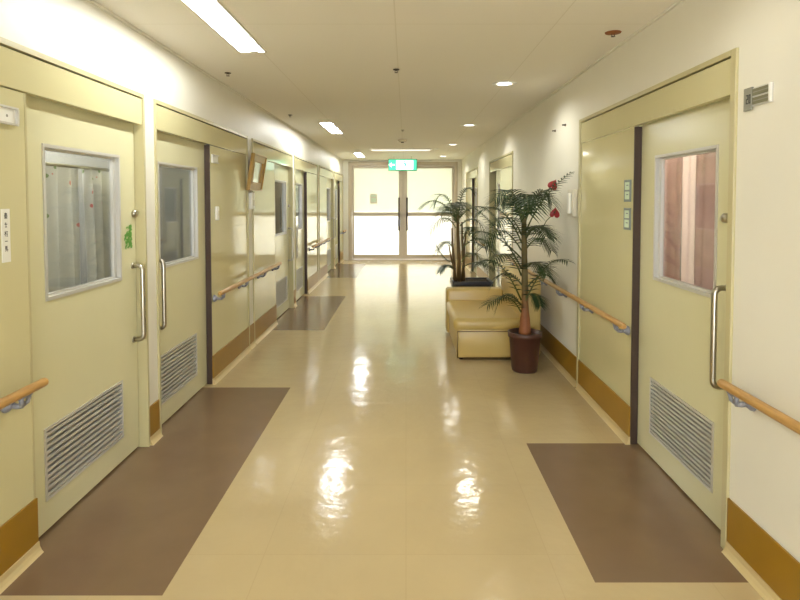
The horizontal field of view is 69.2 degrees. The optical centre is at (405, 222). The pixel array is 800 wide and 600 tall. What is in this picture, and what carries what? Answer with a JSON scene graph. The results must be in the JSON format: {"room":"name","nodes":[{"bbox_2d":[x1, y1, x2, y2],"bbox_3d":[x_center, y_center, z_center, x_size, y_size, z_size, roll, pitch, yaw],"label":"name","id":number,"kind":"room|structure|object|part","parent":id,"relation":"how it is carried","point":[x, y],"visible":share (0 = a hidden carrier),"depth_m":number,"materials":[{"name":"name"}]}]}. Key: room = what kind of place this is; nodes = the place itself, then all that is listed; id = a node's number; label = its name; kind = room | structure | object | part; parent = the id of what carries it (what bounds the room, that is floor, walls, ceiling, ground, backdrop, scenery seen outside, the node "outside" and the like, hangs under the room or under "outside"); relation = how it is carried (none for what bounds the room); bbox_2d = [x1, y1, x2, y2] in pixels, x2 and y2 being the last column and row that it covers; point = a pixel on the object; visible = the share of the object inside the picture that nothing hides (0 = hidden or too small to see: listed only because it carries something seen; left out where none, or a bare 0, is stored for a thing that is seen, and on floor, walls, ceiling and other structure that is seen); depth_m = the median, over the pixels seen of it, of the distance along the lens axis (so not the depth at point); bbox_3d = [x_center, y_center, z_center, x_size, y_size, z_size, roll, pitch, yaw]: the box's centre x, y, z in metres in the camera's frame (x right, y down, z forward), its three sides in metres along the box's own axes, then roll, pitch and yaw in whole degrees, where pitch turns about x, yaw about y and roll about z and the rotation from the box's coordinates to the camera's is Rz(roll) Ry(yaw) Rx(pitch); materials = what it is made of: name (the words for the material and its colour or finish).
{"room":"hospital interior","nodes":[
{"label":"hospital interior","id":0,"kind":"room"},
{"bbox_2d":[0,0,342,405],"bbox_3d":[-1.634,0.058,5.016,0.120,2.500,19.220,0,2,0],"label":"wall","id":1,"kind":"structure","parent":0,"point":[77,33],"depth_m":3.57,"materials":[{"name":"beige paint"}]},
{"bbox_2d":[0,498,38,575],"bbox_3d":[-1.569,1.285,1.931,0.009,0.188,1.076,0,2,0],"label":"board","id":2,"kind":"object","parent":1,"relation":"attached to","point":[20,533],"visible":1,"depth_m":2.34,"materials":[{"name":"brown wood"}]},
{"bbox_2d":[0,378,48,412],"bbox_3d":[-1.523,0.728,1.466,0.100,0.104,1.875,0,2,0],"label":"handrail","id":3,"kind":"object","parent":1,"relation":"attached to","point":[7,403],"visible":1,"depth_m":2.26,"materials":[{"name":"brown wood"}]},
{"bbox_2d":[0,37,149,536],"bbox_3d":[-1.615,0.342,2.420,0.138,2.130,2.174,0,2,0],"label":"door","id":4,"kind":"structure","parent":1,"relation":"in","point":[90,340],"depth_m":2.75,"materials":[{"name":"beige paint"}]},
{"bbox_2d":[1,209,10,262],"bbox_3d":[-1.572,0.053,2.279,0.003,0.210,0.048,0,2,0],"label":"name card","id":5,"kind":"object","parent":4,"relation":"attached to","point":[5,213],"visible":1,"depth_m":2.27,"materials":[{"name":"white paper"}]},
{"bbox_2d":[0,104,19,125],"bbox_3d":[-1.565,-0.418,2.206,0.018,0.072,0.260,0,2,0],"label":"name plate","id":6,"kind":"object","parent":4,"relation":"attached to","point":[9,115],"visible":1,"depth_m":2.29,"materials":[{"name":"white plastic"}]},
{"bbox_3d":[-1.571,-0.418,2.206,0.005,0.072,0.260,0,2,0],"label":"plate","id":7,"kind":"part","parent":6,"relation":"part of","materials":[{"name":"white plastic"}]},
{"bbox_3d":[-1.590,0.456,1.893,0.032,1.936,1.067,0,2,0],"label":"panel","id":8,"kind":"part","parent":4,"relation":"part of","materials":[{"name":"beige ceramic"}]},
{"bbox_3d":[-1.586,-0.613,2.383,0.036,0.153,2.122,0,2,0],"label":"header panel","id":9,"kind":"part","parent":4,"relation":"part of","materials":[{"name":"beige metal"}]},
{"bbox_2d":[44,380,123,501],"bbox_3d":[-1.638,1.078,2.957,0.048,0.329,0.718,0,2,0],"label":"vent grille","id":10,"kind":"object","parent":4,"relation":"attached to","point":[77,439],"depth_m":2.90,"materials":[{"name":"silver metal"}]},
{"bbox_3d":[-1.582,0.476,3.440,0.074,0.478,0.038,0,2,0],"label":"handle","id":11,"kind":"part","parent":4,"relation":"part of","materials":[{"name":"silver metal"}]},
{"bbox_2d":[150,399,159,436],"bbox_3d":[-1.569,1.220,3.614,0.009,0.188,0.144,0,2,0],"label":"board","id":12,"kind":"object","parent":1,"relation":"attached to","point":[155,407],"visible":1,"depth_m":3.61,"materials":[{"name":"brown wood"}]},
{"bbox_2d":[0,259,343,593],"bbox_3d":[-1.559,1.286,4.967,0.030,0.048,19.008,0,2,0],"label":"baseboard","id":13,"kind":"structure","parent":1,"relation":"attached to","point":[7,578],"depth_m":2.47,"materials":[{"name":"brown plastic"}]},
{"bbox_2d":[87,0,342,159],"bbox_3d":[-1.567,-1.180,4.883,0.014,0.015,19.030,0,2,0],"label":"crown molding","id":14,"kind":"structure","parent":1,"relation":"attached to","point":[94,2],"depth_m":3.98,"materials":[{"name":"beige paint"}]},
{"bbox_2d":[153,99,281,432],"bbox_3d":[-1.579,0.233,5.272,0.211,2.130,3.242,0,2,0],"label":"door","id":15,"kind":"structure","parent":1,"relation":"in","point":[192,327],"depth_m":4.57,"materials":[{"name":"beige paint"}]},
{"bbox_3d":[-1.582,0.465,3.737,0.074,0.478,0.038,0,2,0],"label":"handle","id":16,"kind":"part","parent":15,"relation":"part of","materials":[{"name":"silver metal"}]},
{"bbox_2d":[161,333,197,404],"bbox_3d":[-1.638,1.032,4.150,0.048,0.329,0.675,0,2,0],"label":"vent grille","id":17,"kind":"object","parent":15,"relation":"attached to","point":[179,361],"depth_m":4.14,"materials":[{"name":"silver metal"}]},
{"bbox_3d":[-1.586,-0.702,4.676,0.036,0.153,2.072,0,2,0],"label":"header panel","id":18,"kind":"part","parent":15,"relation":"part of","materials":[{"name":"beige ceramic"}]},
{"bbox_2d":[211,154,218,163],"bbox_3d":[-1.564,-0.518,4.754,0.020,0.068,0.140,0,2,0],"label":"name plate","id":19,"kind":"object","parent":15,"relation":"attached to","point":[214,158],"visible":1,"depth_m":4.73,"materials":[{"name":"white plastic"}]},
{"bbox_2d":[215,206,218,219],"bbox_3d":[-1.561,-0.074,4.801,0.026,0.116,0.064,0,2,0],"label":"wall switch","id":20,"kind":"object","parent":15,"relation":"attached to","point":[216,207],"visible":1,"depth_m":4.78,"materials":[{"name":"white plastic"}]},
{"bbox_3d":[-1.590,0.328,5.222,0.032,1.936,1.067,0,2,0],"label":"panel","id":21,"kind":"part","parent":15,"relation":"part of","materials":[{"name":"beige ceramic"}]},
{"bbox_3d":[-1.523,0.562,5.776,0.100,0.104,2.260,0,2,0],"label":"handrail","id":22,"kind":"part","parent":15,"relation":"part of","materials":[{"name":"brown wood"}]},
{"bbox_2d":[212,327,248,378],"bbox_3d":[-1.569,1.157,5.248,0.009,0.188,1.076,0,2,0],"label":"board","id":23,"kind":"object","parent":1,"relation":"attached to","point":[221,359],"visible":1,"depth_m":5.14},
{"bbox_2d":[249,192,254,209],"bbox_3d":[-1.552,-0.214,5.841,0.042,0.170,0.120,0,2,0],"label":"wall dispenser","id":24,"kind":"object","parent":1,"relation":"attached to","point":[251,195],"visible":1,"depth_m":5.79,"materials":[{"name":"white plastic"}]},
{"bbox_2d":[250,323,253,343],"bbox_3d":[-1.569,1.132,5.897,0.009,0.188,0.174,0,2,0],"label":"board","id":25,"kind":"object","parent":1,"relation":"attached to","point":[251,325],"visible":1,"depth_m":5.89,"materials":[{"name":"brown wood"}]},
{"bbox_2d":[246,153,266,190],"bbox_3d":[-1.522,-0.507,5.930,0.094,0.370,0.500,0,2,0],"label":"picture frame","id":26,"kind":"object","parent":1,"relation":"attached to","point":[257,167],"visible":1,"depth_m":5.90,"materials":[{"name":"brown wood"}]},
{"bbox_2d":[253,162,261,182],"bbox_3d":[-1.534,-0.509,5.930,0.010,0.200,0.330,9,2,0],"label":"picture","id":27,"kind":"object","parent":26,"relation":"attached to","point":[257,170],"depth_m":5.97,"materials":[{"name":"beige"}]},
{"bbox_2d":[255,305,276,339],"bbox_3d":[-1.569,1.109,6.512,0.009,0.188,1.006,0,2,0],"label":"board","id":28,"kind":"object","parent":1,"relation":"attached to","point":[265,321],"visible":1,"depth_m":6.46,"materials":[{"name":"brown wood"}]},
{"bbox_2d":[252,138,293,340],"bbox_3d":[-1.615,0.167,6.992,0.138,2.130,2.084,0,2,0],"label":"door","id":29,"kind":"structure","parent":1,"relation":"in","point":[270,248],"depth_m":6.84,"materials":[{"name":"beige paint"}]},
{"bbox_3d":[-1.590,0.280,6.475,0.032,1.936,0.997,0,2,0],"label":"panel","id":30,"kind":"part","parent":29,"relation":"part of","materials":[{"name":"beige ceramic"}]},
{"bbox_3d":[-1.586,-0.789,6.955,0.036,0.153,2.032,0,2,0],"label":"header panel","id":31,"kind":"part","parent":29,"relation":"part of","materials":[{"name":"beige ceramic"}]},
{"bbox_2d":[276,276,287,307],"bbox_3d":[-1.638,0.901,7.545,0.048,0.329,0.710,0,2,0],"label":"vent grille","id":32,"kind":"object","parent":29,"relation":"attached to","point":[282,282],"depth_m":7.59,"materials":[{"name":"silver metal"}]},
{"bbox_3d":[-1.582,0.302,7.966,0.074,0.478,0.038,0,2,0],"label":"handle","id":33,"kind":"part","parent":29,"relation":"part of","materials":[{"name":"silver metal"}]},
{"bbox_2d":[294,155,318,300],"bbox_3d":[-1.615,0.079,9.265,0.138,2.130,2.114,0,2,0],"label":"door","id":34,"kind":"structure","parent":1,"relation":"in","point":[305,171],"depth_m":9.22,"materials":[{"name":"beige paint"}]},
{"bbox_3d":[-1.582,0.290,8.293,0.074,0.478,0.038,0,2,0],"label":"handle","id":35,"kind":"part","parent":34,"relation":"part of","materials":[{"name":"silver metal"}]},
{"bbox_2d":[296,266,302,291],"bbox_3d":[-1.638,0.856,8.734,0.048,0.329,0.670,0,2,0],"label":"vent grille","id":36,"kind":"object","parent":34,"relation":"attached to","point":[299,269],"depth_m":8.82,"materials":[{"name":"beige metal"}]},
{"bbox_3d":[-1.586,-0.876,9.228,0.036,0.153,2.062,0,2,0],"label":"header panel","id":37,"kind":"part","parent":34,"relation":"part of","materials":[{"name":"beige ceramic"}]},
{"bbox_3d":[-1.590,0.153,9.769,0.032,1.936,1.067,0,2,0],"label":"panel","id":38,"kind":"part","parent":34,"relation":"part of","materials":[{"name":"beige ceramic"}]},
{"bbox_2d":[307,271,317,290],"bbox_3d":[-1.569,0.983,9.795,0.009,0.188,1.076,0,2,0],"label":"board","id":39,"kind":"object","parent":1,"relation":"attached to","point":[313,279],"visible":1,"depth_m":9.70,"materials":[{"name":"brown wood"}]},
{"bbox_2d":[309,237,330,250],"bbox_3d":[-1.523,0.385,10.392,0.100,0.104,2.180,0,2,0],"label":"handrail","id":40,"kind":"object","parent":1,"relation":"attached to","point":[329,238],"visible":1,"depth_m":10.06,"materials":[{"name":"brown wood"}]},
{"bbox_3d":[-1.492,0.351,10.391,0.037,0.037,2.180,0,2,0],"label":"rail","id":41,"kind":"part","parent":40,"relation":"part of","materials":[{"name":"brown wood"}]},
{"bbox_2d":[320,264,327,278],"bbox_3d":[-1.569,0.934,11.059,0.009,0.188,1.006,0,2,0],"label":"board","id":42,"kind":"object","parent":1,"relation":"attached to","point":[324,270],"visible":1,"depth_m":11.00,"materials":[{"name":"brown wood"}]},
{"bbox_2d":[319,165,333,270],"bbox_3d":[-1.615,-0.008,11.543,0.138,2.130,2.094,0,2,0],"label":"door","id":43,"kind":"structure","parent":1,"relation":"in","point":[326,176],"depth_m":11.48,"materials":[{"name":"beige paint"}]},
{"bbox_3d":[-1.590,0.105,11.022,0.032,1.936,0.997,0,2,0],"label":"panel","id":44,"kind":"part","parent":43,"relation":"part of","materials":[{"name":"beige ceramic"}]},
{"bbox_3d":[-1.586,-0.964,11.507,0.036,0.153,2.042,0,2,0],"label":"header panel","id":45,"kind":"part","parent":43,"relation":"part of","materials":[{"name":"beige ceramic"}]},
{"bbox_2d":[327,248,330,264],"bbox_3d":[-1.638,0.727,12.087,0.048,0.329,0.700,0,2,0],"label":"vent grille","id":46,"kind":"object","parent":43,"relation":"attached to","point":[328,249],"depth_m":12.25,"materials":[{"name":"beige metal"}]},
{"bbox_2d":[334,171,342,264],"bbox_3d":[-1.615,-0.087,13.602,0.138,2.130,1.694,0,2,0],"label":"door","id":47,"kind":"structure","parent":1,"relation":"in","point":[338,178],"depth_m":13.74,"materials":[{"name":"beige paint"}]},
{"bbox_3d":[-1.623,-0.087,13.602,0.122,2.130,1.694,0,2,0],"label":"frame","id":48,"kind":"part","parent":47,"relation":"part of","materials":[{"name":"beige paint"}]},
{"bbox_3d":[-1.586,-1.043,13.565,0.036,0.153,1.642,0,2,0],"label":"header panel","id":49,"kind":"part","parent":47,"relation":"part of","materials":[{"name":"beige ceramic"}]},
{"bbox_3d":[-1.590,-0.013,14.105,0.032,1.936,0.647,0,2,0],"label":"panel","id":50,"kind":"part","parent":47,"relation":"part of","materials":[{"name":"beige metal"}]},
{"bbox_2d":[45,126,682,283],"bbox_3d":[-0.100,0.058,5.006,7.189,2.700,19.200,0,2,0],"label":"wall","id":51,"kind":"structure","parent":0,"point":[175,184],"depth_m":5.81,"materials":[{"name":"grey"}]},
{"bbox_2d":[45,162,108,171],"bbox_3d":[-1.739,-0.293,3.081,0.017,0.018,0.840,0,2,0],"label":"curtain rod","id":52,"kind":"object","parent":51,"relation":"attached to","point":[46,163],"visible":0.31,"depth_m":3.04,"materials":[{"name":"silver metal"}]},
{"bbox_2d":[46,166,80,291],"bbox_3d":[-1.754,0.378,2.921,0.080,1.320,0.372,0,2,0],"label":"curtain","id":53,"kind":"object","parent":52,"relation":"hanging from","point":[62,193],"visible":0.23,"depth_m":2.97,"materials":[{"name":"white fabric"}]},
{"bbox_2d":[82,169,110,281],"bbox_3d":[-1.753,0.362,3.346,0.081,1.320,0.342,0,2,0],"label":"curtain","id":54,"kind":"object","parent":52,"relation":"hanging from","point":[96,184],"visible":0.38,"depth_m":3.28,"materials":[{"name":"white fabric"}]},
{"bbox_2d":[343,160,460,259],"bbox_3d":[-0.100,-0.306,14.485,2.949,2.500,0.187,0,2,0],"label":"door","id":55,"kind":"structure","parent":51,"relation":"in","point":[391,228],"depth_m":14.48,"materials":[{"name":"beige paint"}]},
{"bbox_2d":[370,194,376,203],"bbox_3d":[-0.810,-0.586,14.480,0.170,0.240,0.004,0,2,0],"label":"paper notice","id":56,"kind":"object","parent":55,"relation":"attached to","point":[373,197],"visible":1,"depth_m":14.48,"materials":[{"name":"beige paper"}]},
{"bbox_3d":[-0.736,-0.796,14.480,1.120,1.100,0.008,0,2,0],"label":"pane","id":57,"kind":"part","parent":55,"relation":"part of","materials":[{"name":"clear glass"}]},
{"bbox_3d":[-0.736,0.328,14.523,1.120,0.970,0.008,0,2,0],"label":"pane","id":58,"kind":"part","parent":55,"relation":"part of","materials":[{"name":"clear glass"}]},
{"bbox_3d":[0.586,-0.796,14.480,1.120,1.100,0.008,0,2,0],"label":"pane","id":59,"kind":"part","parent":55,"relation":"part of","materials":[{"name":"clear glass"}]},
{"bbox_3d":[0.586,0.328,14.523,1.120,0.970,0.008,0,2,0],"label":"pane","id":60,"kind":"part","parent":55,"relation":"part of","materials":[{"name":"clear glass"}]},
{"bbox_2d":[0,260,763,599],"bbox_3d":[-0.099,1.240,6.803,3.229,0.001,22.700,0,2,0],"label":"floor","id":61,"kind":"structure","parent":0,"point":[351,453],"depth_m":2.99,"materials":[{"name":"beige plastic"}]},
{"bbox_2d":[419,187,505,286],"bbox_3d":[0.679,0.404,6.977,1.012,1.657,1.017,-2,3,-40],"label":"potted palm","id":62,"kind":"object","parent":61,"relation":"on","point":[459,280],"visible":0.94,"depth_m":6.95,"materials":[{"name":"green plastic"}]},
{"bbox_2d":[445,266,540,358],"bbox_3d":[0.855,0.892,6.023,0.820,0.755,1.232,0,2,0],"label":"sofa","id":63,"kind":"object","parent":61,"relation":"on","point":[475,332],"visible":0.73,"depth_m":5.44,"materials":[{"name":"beige leather"}]},
{"bbox_3d":[0.765,0.982,6.537,0.630,0.495,0.210,0,2,0],"label":"armrest","id":64,"kind":"part","parent":63,"relation":"part of","materials":[{"name":"beige leather"}]},
{"bbox_2d":[446,300,519,329],"bbox_3d":[0.782,0.941,5.925,0.675,0.125,1.032,0,2,0],"label":"seat cushion","id":65,"kind":"object","parent":63,"relation":"on","point":[464,314],"depth_m":5.55,"materials":[{"name":"beige leather"}]},
{"bbox_3d":[1.173,0.877,6.028,0.185,0.725,1.220,0,2,0],"label":"backrest","id":66,"kind":"part","parent":63,"relation":"part of","materials":[{"name":"beige leather"}]},
{"bbox_2d":[464,172,575,373],"bbox_3d":[0.937,0.444,5.020,0.858,1.726,0.988,0,2,-3],"label":"potted palm","id":67,"kind":"object","parent":61,"relation":"on","point":[524,340],"visible":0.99,"depth_m":4.99,"materials":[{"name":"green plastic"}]},
{"bbox_2d":[508,328,541,373],"bbox_3d":[1.045,1.131,5.107,0.300,0.347,0.300,0,2,0],"label":"pot","id":68,"kind":"object","parent":67,"relation":"attached to","point":[524,343],"depth_m":5.01,"materials":[{"name":"red plastic"}]},
{"bbox_2d":[538,208,559,234],"bbox_3d":[1.252,-0.010,5.077,0.183,0.254,0.041,0,2,0],"label":"flower","id":69,"kind":"object","parent":67,"relation":"on","point":[554,212],"depth_m":5.08,"materials":[{"name":"red plant"}]},
{"bbox_2d":[543,180,556,198],"bbox_3d":[1.247,-0.262,5.057,0.142,0.227,0.041,0,2,0],"label":"flower","id":70,"kind":"object","parent":67,"relation":"on","point":[551,183],"depth_m":5.06,"materials":[{"name":"red plant"}]},
{"bbox_2d":[95,0,677,159],"bbox_3d":[-0.099,-1.258,6.707,3.229,0.001,22.700,0,2,0],"label":"ceiling","id":71,"kind":"structure","parent":0,"point":[334,61],"depth_m":4.04,"materials":[{"name":"white paint"}]},
{"bbox_2d":[180,0,266,52],"bbox_3d":[-1.035,-1.170,3.297,0.190,0.094,1.260,0,2,0],"label":"ceiling light","id":72,"kind":"object","parent":71,"relation":"attached to","point":[213,13],"visible":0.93,"depth_m":3.40,"materials":[{"name":"white plastic"}]},
{"bbox_2d":[318,122,343,133],"bbox_3d":[-1.035,-1.355,8.114,0.190,0.094,1.260,0,2,0],"label":"ceiling light","id":73,"kind":"object","parent":71,"relation":"attached to","point":[330,127],"visible":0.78,"depth_m":8.29,"materials":[{"name":"white plastic"}]},
{"bbox_2d":[353,153,364,156],"bbox_3d":[-1.035,-1.540,12.920,0.190,0.094,1.260,0,2,0],"label":"ceiling light","id":74,"kind":"object","parent":71,"relation":"attached to","point":[356,154],"visible":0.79,"depth_m":13.24,"materials":[{"name":"white plastic"}]},
{"bbox_2d":[370,149,431,150],"bbox_3d":[-0.100,-1.423,11.404,1.200,0.029,0.200,0,2,0],"label":"recessed light","id":75,"kind":"object","parent":71,"relation":"in","point":[370,149],"visible":1,"depth_m":11.30,"materials":[{"name":"white plastic"}]},
{"bbox_2d":[372,150,429,150],"bbox_3d":[-0.100,-1.415,11.404,1.140,0.012,0.170,0,2,0],"label":"diffuser","id":76,"kind":"object","parent":75,"relation":"attached to","point":[372,150],"depth_m":11.37,"materials":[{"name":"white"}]},
{"bbox_2d":[388,156,416,170],"bbox_3d":[-0.075,-1.342,13.254,0.660,0.334,0.069,0,2,0],"label":"exit sign","id":77,"kind":"object","parent":71,"relation":"hanging from","point":[393,164],"visible":1,"depth_m":13.22,"materials":[{"name":"green"}]},
{"bbox_3d":[-0.110,-1.309,13.224,0.550,0.210,0.003,0,2,0],"label":"white doorway","id":78,"kind":"part","parent":77,"relation":"part of","materials":[{"name":"white plastic"}]},
{"bbox_3d":[-0.075,-1.309,13.227,0.630,0.240,0.004,0,2,0],"label":"green panel","id":79,"kind":"part","parent":77,"relation":"part of","materials":[{"name":"green plastic"}]},
{"bbox_2d":[492,81,516,85],"bbox_3d":[0.845,-1.222,4.987,0.216,0.065,0.216,0,2,0],"label":"recessed light","id":80,"kind":"object","parent":71,"relation":"in","point":[500,83],"visible":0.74,"depth_m":5.01,"materials":[{"name":"white plastic"}]},
{"bbox_2d":[605,30,621,36],"bbox_3d":[1.235,-1.120,3.460,0.096,0.026,0.096,0,2,0],"label":"sprinkler head","id":81,"kind":"object","parent":71,"relation":"attached to","point":[611,32],"visible":1,"depth_m":3.44},
{"bbox_2d":[461,0,799,562],"bbox_3d":[1.435,0.058,5.016,0.120,2.500,19.220,0,2,0],"label":"wall","id":82,"kind":"structure","parent":0,"point":[764,453],"depth_m":2.35,"materials":[{"name":"beige paint"}]},
{"bbox_2d":[466,257,471,268],"bbox_3d":[1.370,0.871,12.693,0.009,0.188,1.096,0,2,0],"label":"board","id":83,"kind":"object","parent":82,"relation":"attached to","point":[468,260],"visible":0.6,"depth_m":12.67,"materials":[{"name":"brown wood"}]},
{"bbox_2d":[466,167,477,273],"bbox_3d":[1.416,-0.033,12.183,0.138,2.130,2.130,0,2,0],"label":"door","id":84,"kind":"structure","parent":82,"relation":"in","point":[472,175],"depth_m":12.13,"materials":[{"name":"beige paint"}]},
{"bbox_3d":[1.391,0.042,12.666,0.032,1.936,1.087,0,2,0],"label":"panel","id":85,"kind":"part","parent":84,"relation":"part of","materials":[{"name":"beige paint"}]},
{"bbox_3d":[1.387,-0.989,12.146,0.036,0.153,2.042,0,2,0],"label":"header panel","id":86,"kind":"part","parent":84,"relation":"part of","materials":[{"name":"beige paint"}]},
{"bbox_2d":[477,266,488,277],"bbox_3d":[1.370,0.960,10.368,0.009,0.188,1.568,0,2,0],"label":"board","id":87,"kind":"object","parent":82,"relation":"attached to","point":[480,273],"visible":0.51,"depth_m":10.56,"materials":[{"name":"brown wood"}]},
{"bbox_2d":[489,151,512,286],"bbox_3d":[1.416,0.108,8.510,0.138,2.130,2.080,0,2,0],"label":"door","id":88,"kind":"structure","parent":82,"relation":"in","point":[500,168],"depth_m":8.49,"materials":[{"name":"beige paint"}]},
{"bbox_2d":[497,266,498,286],"bbox_3d":[1.439,0.856,8.724,0.048,0.329,0.530,0,2,0],"label":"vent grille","id":89,"kind":"object","parent":88,"relation":"attached to","point":[497,266],"depth_m":8.97,"materials":[{"name":"beige metal"}]},
{"bbox_3d":[1.387,-0.847,8.474,0.036,0.153,1.992,0,2,0],"label":"header panel","id":90,"kind":"part","parent":88,"relation":"part of","materials":[{"name":"beige ceramic"}]},
{"bbox_3d":[1.391,0.221,8.009,0.032,1.936,0.987,0,2,0],"label":"panel","id":91,"kind":"part","parent":88,"relation":"part of","materials":[{"name":"beige ceramic"}]},
{"bbox_2d":[540,325,575,379],"bbox_3d":[1.370,1.125,6.077,0.009,0.188,2.858,0,2,0],"label":"board","id":92,"kind":"object","parent":82,"relation":"attached to","point":[567,359],"visible":0.45,"depth_m":5.16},
{"bbox_2d":[507,259,629,334],"bbox_3d":[1.324,0.576,5.406,0.100,0.104,3.940,0,2,0],"label":"handrail","id":93,"kind":"object","parent":82,"relation":"attached to","point":[592,309],"visible":0.73,"depth_m":4.15,"materials":[{"name":"brown wood"}]},
{"bbox_2d":[567,189,577,216],"bbox_3d":[1.337,-0.156,4.713,0.074,0.220,0.150,0,2,0],"label":"intercom","id":94,"kind":"object","parent":82,"relation":"attached to","point":[572,195],"visible":1,"depth_m":4.64,"materials":[{"name":"beige plastic"}]},
{"bbox_2d":[461,0,684,159],"bbox_3d":[1.368,-1.180,4.883,0.014,0.015,19.030,0,2,0],"label":"crown molding","id":95,"kind":"structure","parent":82,"relation":"attached to","point":[678,2],"depth_m":3.98,"materials":[{"name":"beige paint"}]},
{"bbox_2d":[578,359,630,436],"bbox_3d":[1.370,1.202,4.079,0.009,0.188,1.056,0,2,0],"label":"board","id":96,"kind":"object","parent":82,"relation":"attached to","point":[604,396],"visible":1,"depth_m":3.97,"materials":[{"name":"brown wood"}]},
{"bbox_2d":[461,259,781,599],"bbox_3d":[1.360,1.286,4.978,0.030,0.048,19.030,0,2,0],"label":"baseboard","id":97,"kind":"structure","parent":82,"relation":"attached to","point":[764,590],"depth_m":2.46,"materials":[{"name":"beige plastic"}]},
{"bbox_2d":[576,47,738,548],"bbox_3d":[1.416,0.300,3.524,0.138,2.130,2.180,0,2,0],"label":"door","id":98,"kind":"structure","parent":82,"relation":"in","point":[678,346],"depth_m":3.22,"materials":[{"name":"beige paint"}]},
{"bbox_3d":[1.391,0.373,4.053,0.032,1.936,1.047,0,2,0],"label":"panel","id":99,"kind":"part","parent":98,"relation":"part of","materials":[{"name":"beige ceramic"}]},
{"bbox_2d":[623,208,630,229],"bbox_3d":[1.371,-0.021,3.597,0.008,0.136,0.110,0,2,0],"label":"plate","id":100,"kind":"object","parent":98,"relation":"attached to","point":[627,211],"visible":1,"depth_m":3.58,"materials":[{"name":"grey plastic"}]},
{"bbox_2d":[624,180,631,201],"bbox_3d":[1.371,-0.195,3.590,0.008,0.136,0.110,0,2,0],"label":"plate","id":101,"kind":"object","parent":98,"relation":"attached to","point":[627,183],"visible":1,"depth_m":3.58,"materials":[{"name":"grey plastic"}]},
{"bbox_3d":[1.387,-0.656,3.487,0.036,0.153,2.092,0,2,0],"label":"header panel","id":102,"kind":"part","parent":98,"relation":"part of","materials":[{"name":"beige metal"}]},
{"bbox_2d":[649,377,713,492],"bbox_3d":[1.439,1.075,3.026,0.048,0.329,0.696,0,2,0],"label":"vent grille","id":103,"kind":"object","parent":98,"relation":"attached to","point":[682,429],"depth_m":2.97,"materials":[{"name":"silver metal"}]},
{"bbox_3d":[1.383,0.510,2.566,0.074,0.478,0.038,0,2,0],"label":"handle","id":104,"kind":"part","parent":98,"relation":"part of","materials":[{"name":"silver metal"}]},
{"bbox_3d":[1.575,-0.528,3.182,0.017,0.018,0.840,0,2,0],"label":"curtain rod","id":105,"kind":"object","parent":98,"relation":"attached to","visible":0},
{"bbox_2d":[663,157,682,279],"bbox_3d":[1.575,0.240,3.532,0.051,1.550,0.441,0,2,-1],"label":"curtain","id":106,"kind":"object","parent":105,"relation":"hanging from","point":[673,167],"visible":0.25,"depth_m":3.44,"materials":[{"name":"pink fabric"}]},
{"bbox_2d":[681,155,695,284],"bbox_3d":[1.571,0.251,3.232,0.022,1.550,0.151,0,2,5],"label":"curtain","id":107,"kind":"object","parent":105,"relation":"hanging from","point":[689,162],"visible":0.42,"depth_m":3.25,"materials":[{"name":"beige fabric"}]},
{"bbox_2d":[694,152,715,289],"bbox_3d":[1.576,0.262,2.943,0.053,1.550,0.422,0,2,0],"label":"curtain","id":108,"kind":"object","parent":105,"relation":"hanging from","point":[705,163],"visible":0.17,"depth_m":3.03,"materials":[{"name":"pink fabric"}]},
{"bbox_2d":[717,379,799,434],"bbox_3d":[1.324,0.726,1.509,0.100,0.104,1.760,0,2,0],"label":"handrail","id":109,"kind":"object","parent":82,"relation":"attached to","point":[752,403],"visible":1,"depth_m":2.13,"materials":[{"name":"brown wood"}]},
{"bbox_2d":[743,82,773,111],"bbox_3d":[1.368,-0.489,2.258,0.012,0.090,0.176,0,2,0],"label":"room sign","id":110,"kind":"object","parent":82,"relation":"attached to","point":[762,94],"visible":1,"depth_m":2.25,"materials":[{"name":"grey plastic"}]},
{"bbox_3d":[1.370,-0.491,2.319,0.010,0.090,0.053,0,2,0],"label":"number plate","id":111,"kind":"part","parent":110,"relation":"part of","materials":[{"name":"grey plastic"}]},
{"bbox_3d":[1.372,-0.491,2.231,0.005,0.072,0.122,0,2,0],"label":"plate","id":112,"kind":"part","parent":110,"relation":"part of","materials":[{"name":"silver metal"}]},
{"bbox_2d":[727,498,799,599],"bbox_3d":[1.370,1.320,1.010,0.009,0.188,2.918,0,2,0],"label":"board","id":113,"kind":"object","parent":82,"relation":"attached to","point":[775,565],"visible":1,"depth_m":2.21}
]}

